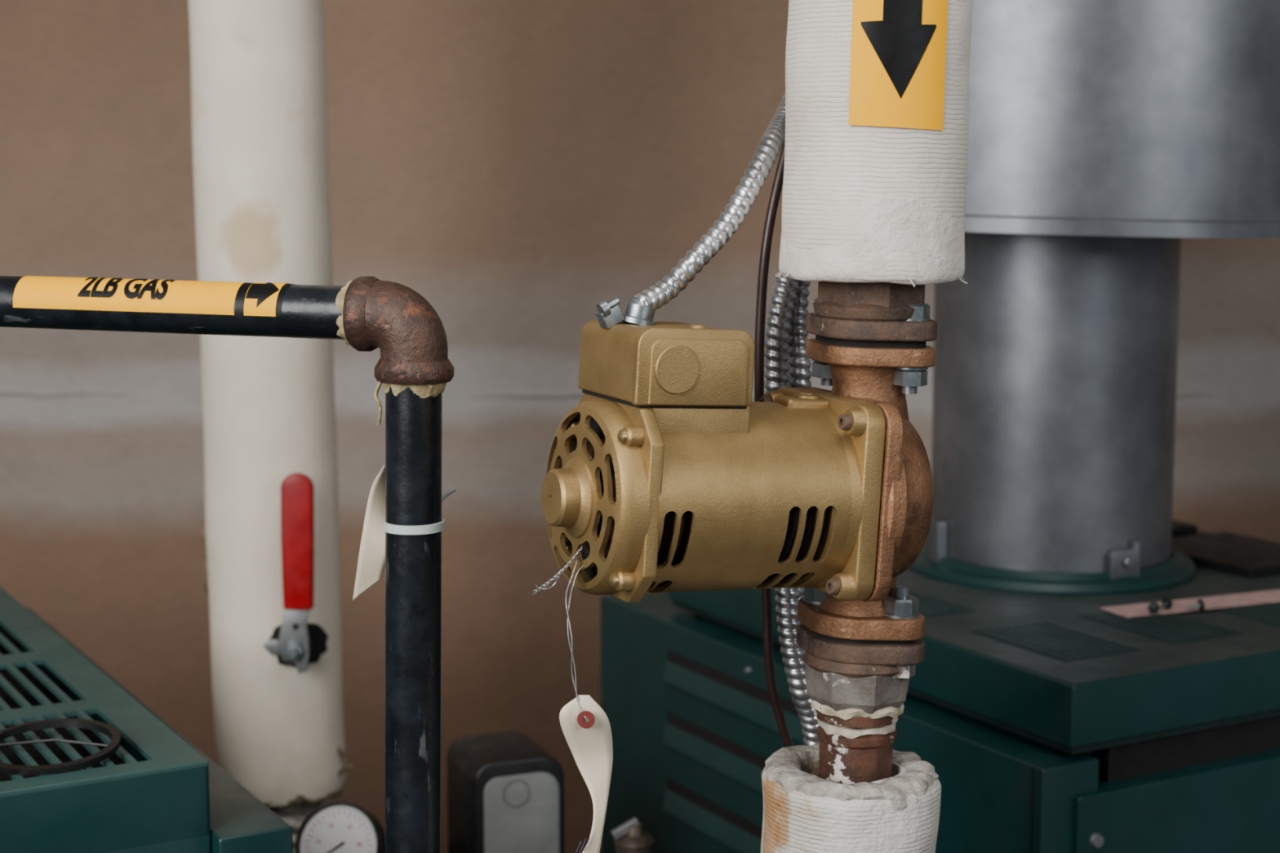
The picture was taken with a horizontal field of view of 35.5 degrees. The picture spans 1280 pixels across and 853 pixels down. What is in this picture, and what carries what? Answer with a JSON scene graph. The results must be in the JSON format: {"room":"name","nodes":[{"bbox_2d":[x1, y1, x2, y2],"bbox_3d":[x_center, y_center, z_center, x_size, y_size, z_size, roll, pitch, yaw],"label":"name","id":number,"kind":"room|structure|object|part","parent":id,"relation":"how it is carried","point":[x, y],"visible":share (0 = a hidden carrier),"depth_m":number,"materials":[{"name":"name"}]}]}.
{"room":"plant room","nodes":[
{"label":"plant room","id":0,"kind":"room"},
{"bbox_2d":[0,0,1279,852],"bbox_3d":[0.000,-0.247,2.640,6.000,3.000,0.100,0,8,0],"label":"wall","id":1,"kind":"structure","parent":0,"point":[521,167],"depth_m":2.60,"materials":[{"name":"paint"}]},
{"bbox_3d":[0.000,1.558,0.810,6.000,0.100,4.200,0,7,0],"label":"floor","id":2,"kind":"structure","parent":0,"visible":0},
{"bbox_2d":[0,586,293,852],"bbox_3d":[-0.780,0.800,1.583,0.803,1.200,0.785,-4,9,-29],"label":"boiler","id":3,"kind":"object","parent":2,"relation":"on","point":[158,793],"visible":0.99,"depth_m":1.36,"materials":[{"name":"green metal"}]},
{"bbox_2d":[0,718,120,775],"bbox_3d":[-0.402,0.218,1.362,0.094,0.013,0.094,0,8,2],"label":"ring","id":4,"kind":"object","parent":3,"relation":"attached to","point":[110,731],"visible":1,"depth_m":1.37,"materials":[{"name":"black plastic"}]},
{"bbox_3d":[-0.795,0.211,1.477,0.750,0.004,0.720,-4,9,-29],"label":"panel","id":5,"kind":"part","parent":3,"relation":"part of","materials":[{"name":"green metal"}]},
{"bbox_2d":[0,275,453,852],"bbox_3d":[-0.905,0.634,1.502,1.624,1.532,0.048,3,8,15],"label":"gas pipe","id":6,"kind":"object","parent":2,"relation":"on","point":[414,368],"visible":1,"depth_m":1.21,"materials":[{"name":"black metal"}]},
{"bbox_2d":[352,465,385,600],"bbox_3d":[-0.168,0.067,1.244,0.027,0.090,0.022,0,8,0],"label":"paper tag","id":7,"kind":"object","parent":6,"relation":"hanging from","point":[371,557],"visible":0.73,"depth_m":1.24,"materials":[{"name":"white paper"}]},
{"bbox_2d":[382,486,456,534],"bbox_3d":[-0.135,0.051,1.217,0.043,0.024,0.037,0,8,0],"label":"tie","id":8,"kind":"object","parent":6,"relation":"attached to","point":[440,526],"visible":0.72,"depth_m":1.20,"materials":[{"name":"plastic"}]},
{"bbox_2d":[269,801,330,852],"bbox_3d":[-0.346,0.851,2.037,0.096,0.981,0.098,0,8,0],"label":"pipe union","id":9,"kind":"object","parent":2,"relation":"on","point":[295,815],"visible":0.09,"depth_m":1.94,"materials":[{"name":"metal"}]},
{"bbox_2d":[188,0,352,808],"bbox_3d":[-0.359,-0.578,1.841,0.139,1.910,0.166,0,7,0],"label":"insulated pipe","id":10,"kind":"object","parent":9,"relation":"on","point":[259,94],"depth_m":1.88,"materials":[{"name":"beige fabric"}]},
{"bbox_3d":[-0.323,0.201,1.872,0.030,0.063,0.003,1,7,0],"label":"lever plate","id":11,"kind":"part","parent":10,"relation":"part of","materials":[{"name":"metal"}]},
{"bbox_3d":[-0.325,0.136,1.876,0.057,0.191,0.047,1,7,0],"label":"valve handle","id":12,"kind":"part","parent":10,"relation":"part of","materials":[{"name":"red plastic"}]},
{"bbox_2d":[294,800,385,852],"bbox_3d":[-0.215,0.364,1.766,0.074,0.130,0.255,3,8,18],"label":"pressure gauge","id":13,"kind":"object","parent":9,"relation":"attached to","point":[332,827],"visible":0.94,"depth_m":1.66,"materials":[{"name":"white metal"}]},
{"bbox_2d":[446,731,564,852],"bbox_3d":[-0.124,0.824,1.899,0.085,1.071,0.092,-3,8,-22],"label":"control box","id":14,"kind":"object","parent":2,"relation":"on","point":[505,793],"visible":1,"depth_m":1.80,"materials":[{"name":"black plastic"}]},
{"bbox_3d":[-0.107,0.398,1.803,0.071,0.174,0.005,-3,8,-22],"label":"plate","id":15,"kind":"part","parent":14,"relation":"part of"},
{"bbox_2d":[610,817,654,852],"bbox_3d":[-0.006,0.337,1.678,0.036,0.030,0.034,0,8,0],"label":"valve","id":16,"kind":"object","parent":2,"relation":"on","point":[629,837],"visible":1,"depth_m":1.66,"materials":[{"name":"gold metal"}]},
{"bbox_3d":[-0.012,0.337,1.675,0.024,0.007,0.006,-28,16,-15],"label":"tee handle","id":17,"kind":"part","parent":16,"relation":"part of","materials":[{"name":"metal"}]},
{"bbox_2d":[760,742,941,852],"bbox_3d":[0.117,0.819,1.318,0.136,1.236,0.113,0,8,-1],"label":"insulated pipe","id":18,"kind":"object","parent":2,"relation":"on","point":[804,812],"visible":0.88,"depth_m":1.20,"materials":[{"name":"fabric"}]},
{"bbox_2d":[810,700,904,784],"bbox_3d":[0.132,0.226,1.240,0.058,0.126,0.058,1,7,0],"label":"joint","id":19,"kind":"object","parent":18,"relation":"attached to","point":[856,745],"visible":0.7,"depth_m":1.22,"materials":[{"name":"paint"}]},
{"bbox_2d":[795,586,924,714],"bbox_3d":[0.135,0.132,1.228,0.075,0.077,0.069,1,7,0],"label":"flange","id":20,"kind":"object","parent":19,"relation":"on","point":[870,677],"visible":0.77,"depth_m":1.20,"materials":[{"name":"metal"}]},
{"bbox_2d":[540,297,935,640],"bbox_3d":[0.058,0.026,1.175,0.243,0.208,0.121,-4,8,-26],"label":"pump","id":21,"kind":"object","parent":20,"relation":"on","point":[667,473],"visible":1,"depth_m":1.13,"materials":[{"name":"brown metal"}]},
{"bbox_2d":[533,546,586,718],"bbox_3d":[-0.045,0.115,1.120,0.030,0.094,0.021,0,8,0],"label":"hanging wire","id":22,"kind":"object","parent":21,"relation":"hanging from","point":[562,570],"visible":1,"depth_m":1.12,"materials":[{"name":"metal"}]},
{"bbox_2d":[559,694,613,852],"bbox_3d":[-0.032,0.204,1.124,0.023,0.109,0.041,3,8,19],"label":"paper tag","id":23,"kind":"object","parent":22,"relation":"hanging from","point":[588,740],"visible":1,"depth_m":1.13,"materials":[{"name":"white paper"}]},
{"bbox_3d":[-0.016,0.040,1.140,0.008,0.110,0.109,0,7,-26],"label":"plate","id":24,"kind":"part","parent":21,"relation":"part of","materials":[{"name":"gold metal"}]},
{"bbox_3d":[0.032,-0.030,1.112,0.061,0.037,0.006,0,7,-26],"label":"junction box panel","id":25,"kind":"part","parent":21,"relation":"part of","materials":[{"name":"gold metal"}]},
{"bbox_2d":[628,93,785,309],"bbox_3d":[0.072,-0.251,1.206,0.039,0.359,0.224,5,9,34],"label":"conduit","id":26,"kind":"object","parent":21,"relation":"attached to","point":[773,139],"visible":0.65,"depth_m":1.17,"materials":[{"name":"silver metal"}]},
{"bbox_2d":[754,141,794,746],"bbox_3d":[0.091,0.058,1.304,0.016,0.581,0.051,7,10,44],"label":"cable","id":27,"kind":"object","parent":26,"relation":"attached to","point":[759,341],"visible":0.6,"depth_m":1.27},
{"bbox_2d":[764,257,819,745],"bbox_3d":[0.116,0.084,1.340,0.045,0.560,0.091,3,8,24],"label":"conduit","id":28,"kind":"object","parent":26,"relation":"attached to","point":[786,364],"visible":0.29,"depth_m":1.31,"materials":[{"name":"silver metal"}]},
{"bbox_3d":[0.048,0.041,1.172,0.138,0.111,0.111,0,7,-26],"label":"motor","id":29,"kind":"part","parent":21,"relation":"part of","materials":[{"name":"gold metal"}]},
{"bbox_3d":[0.120,0.039,1.207,0.010,0.118,0.116,0,7,-26],"label":"volute plate","id":30,"kind":"part","parent":21,"relation":"part of","materials":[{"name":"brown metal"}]},
{"bbox_2d":[805,281,937,394],"bbox_3d":[0.139,-0.055,1.203,0.075,0.066,0.070,1,7,0],"label":"flange","id":31,"kind":"object","parent":21,"relation":"on","point":[853,314],"visible":0.92,"depth_m":1.18,"materials":[{"name":"metal"}]},
{"bbox_3d":[0.139,-0.060,1.202,0.075,0.012,0.066,1,7,0],"label":"flange plate","id":32,"kind":"part","parent":31,"relation":"part of","materials":[{"name":"metal"}]},
{"bbox_2d":[775,0,972,287],"bbox_3d":[0.151,-0.816,1.102,0.140,1.472,0.111,0,8,2],"label":"insulated pipe","id":33,"kind":"object","parent":31,"relation":"on","point":[876,148],"visible":1,"depth_m":1.14,"materials":[{"name":"fabric"}]},
{"bbox_2d":[894,367,928,369],"bbox_3d":[0.161,-0.035,1.188,0.021,0.002,0.021,1,7,0],"label":"washer","id":34,"kind":"object","parent":31,"relation":"in","point":[897,368],"depth_m":1.18,"materials":[{"name":"metal"}]},
{"bbox_2d":[906,318,929,321],"bbox_3d":[0.161,-0.064,1.184,0.021,0.002,0.021,1,7,0],"label":"washer","id":35,"kind":"object","parent":31,"relation":"in","point":[908,319],"depth_m":1.17,"materials":[{"name":"metal"}]},
{"bbox_2d":[803,597,822,604],"bbox_3d":[0.113,0.107,1.242,0.022,0.002,0.022,1,7,0],"label":"washer","id":36,"kind":"object","parent":20,"relation":"in","point":[806,600],"depth_m":1.23,"materials":[{"name":"silver metal"}]},
{"bbox_3d":[0.135,0.133,1.228,0.075,0.012,0.066,1,7,0],"label":"flange plate","id":37,"kind":"part","parent":20,"relation":"part of","materials":[{"name":"metal"}]},
{"bbox_2d":[884,612,919,618],"bbox_3d":[0.158,0.113,1.208,0.022,0.002,0.022,1,7,0],"label":"washer","id":38,"kind":"object","parent":20,"relation":"in","point":[891,615],"depth_m":1.20,"materials":[{"name":"metal"}]},
{"bbox_2d":[600,520,1279,852],"bbox_3d":[0.391,0.729,2.054,0.609,1.218,0.727,-4,9,-29],"label":"boiler","id":39,"kind":"object","parent":2,"relation":"on","point":[1047,719],"depth_m":1.69,"materials":[{"name":"green metal"}]},
{"bbox_3d":[0.429,0.172,1.952,0.570,0.050,0.620,-4,9,-29],"label":"lid","id":40,"kind":"part","parent":39,"relation":"part of","materials":[{"name":"green metal"}]},
{"bbox_2d":[928,231,1181,579],"bbox_3d":[0.405,-0.032,1.977,0.243,0.343,0.244,0,8,0],"label":"flue pipe","id":41,"kind":"object","parent":39,"relation":"on","point":[1055,369],"visible":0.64,"depth_m":1.88,"materials":[{"name":"metal"}]},
{"bbox_2d":[964,0,1279,238],"bbox_3d":[0.440,-0.915,1.865,0.504,1.452,0.504,1,7,0],"label":"duct","id":42,"kind":"object","parent":41,"relation":"on","point":[1155,118],"visible":0.59,"depth_m":1.71,"materials":[{"name":"silver metal"}]},
{"bbox_2d":[909,590,1279,662],"bbox_3d":[0.402,0.168,1.776,0.477,0.002,0.323,0,7,0],"label":"vent","id":43,"kind":"object","parent":39,"relation":"attached to","point":[961,625],"depth_m":1.73,"materials":[{"name":"green metal"}]},
{"bbox_2d":[1146,602,1159,613],"bbox_3d":[0.452,0.160,1.775,0.011,0.010,0.017,-5,9,-32],"label":"screw","id":44,"kind":"object","parent":39,"relation":"attached to","point":[1153,607],"visible":1,"depth_m":1.77,"materials":[{"name":"metal"}]},
{"bbox_2d":[1159,597,1173,608],"bbox_3d":[0.469,0.159,1.784,0.011,0.010,0.017,4,8,28],"label":"screw","id":45,"kind":"object","parent":39,"relation":"attached to","point":[1166,603],"visible":1,"depth_m":1.79,"materials":[{"name":"metal"}]},
{"bbox_3d":[0.580,0.621,1.746,0.566,0.712,0.026,-4,9,-29],"label":"panel","id":46,"kind":"part","parent":39,"relation":"part of","materials":[{"name":"green metal"}]},
{"bbox_2d":[1171,520,1197,537],"bbox_3d":[0.505,0.106,2.218,0.130,0.010,0.180,-4,9,-29],"label":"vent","id":47,"kind":"object","parent":39,"relation":"attached to","point":[1180,529],"depth_m":2.17,"materials":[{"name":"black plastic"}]},
{"bbox_3d":[0.537,0.159,1.827,0.250,0.001,0.040,-3,8,-22],"label":"label strip","id":48,"kind":"part","parent":39,"relation":"part of","materials":[{"name":"paper"}]},
{"bbox_2d":[1185,599,1204,610],"bbox_3d":[0.496,0.159,1.780,0.017,0.010,0.011,-5,9,-33],"label":"screw","id":49,"kind":"object","parent":39,"relation":"attached to","point":[1201,605],"visible":1,"depth_m":1.78,"materials":[{"name":"metal"}]},
{"bbox_2d":[1171,531,1279,578],"bbox_3d":[0.609,0.130,2.037,0.130,0.010,0.160,-4,9,-29],"label":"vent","id":50,"kind":"object","parent":39,"relation":"attached to","point":[1226,554],"depth_m":2.01,"materials":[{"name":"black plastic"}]}
]}

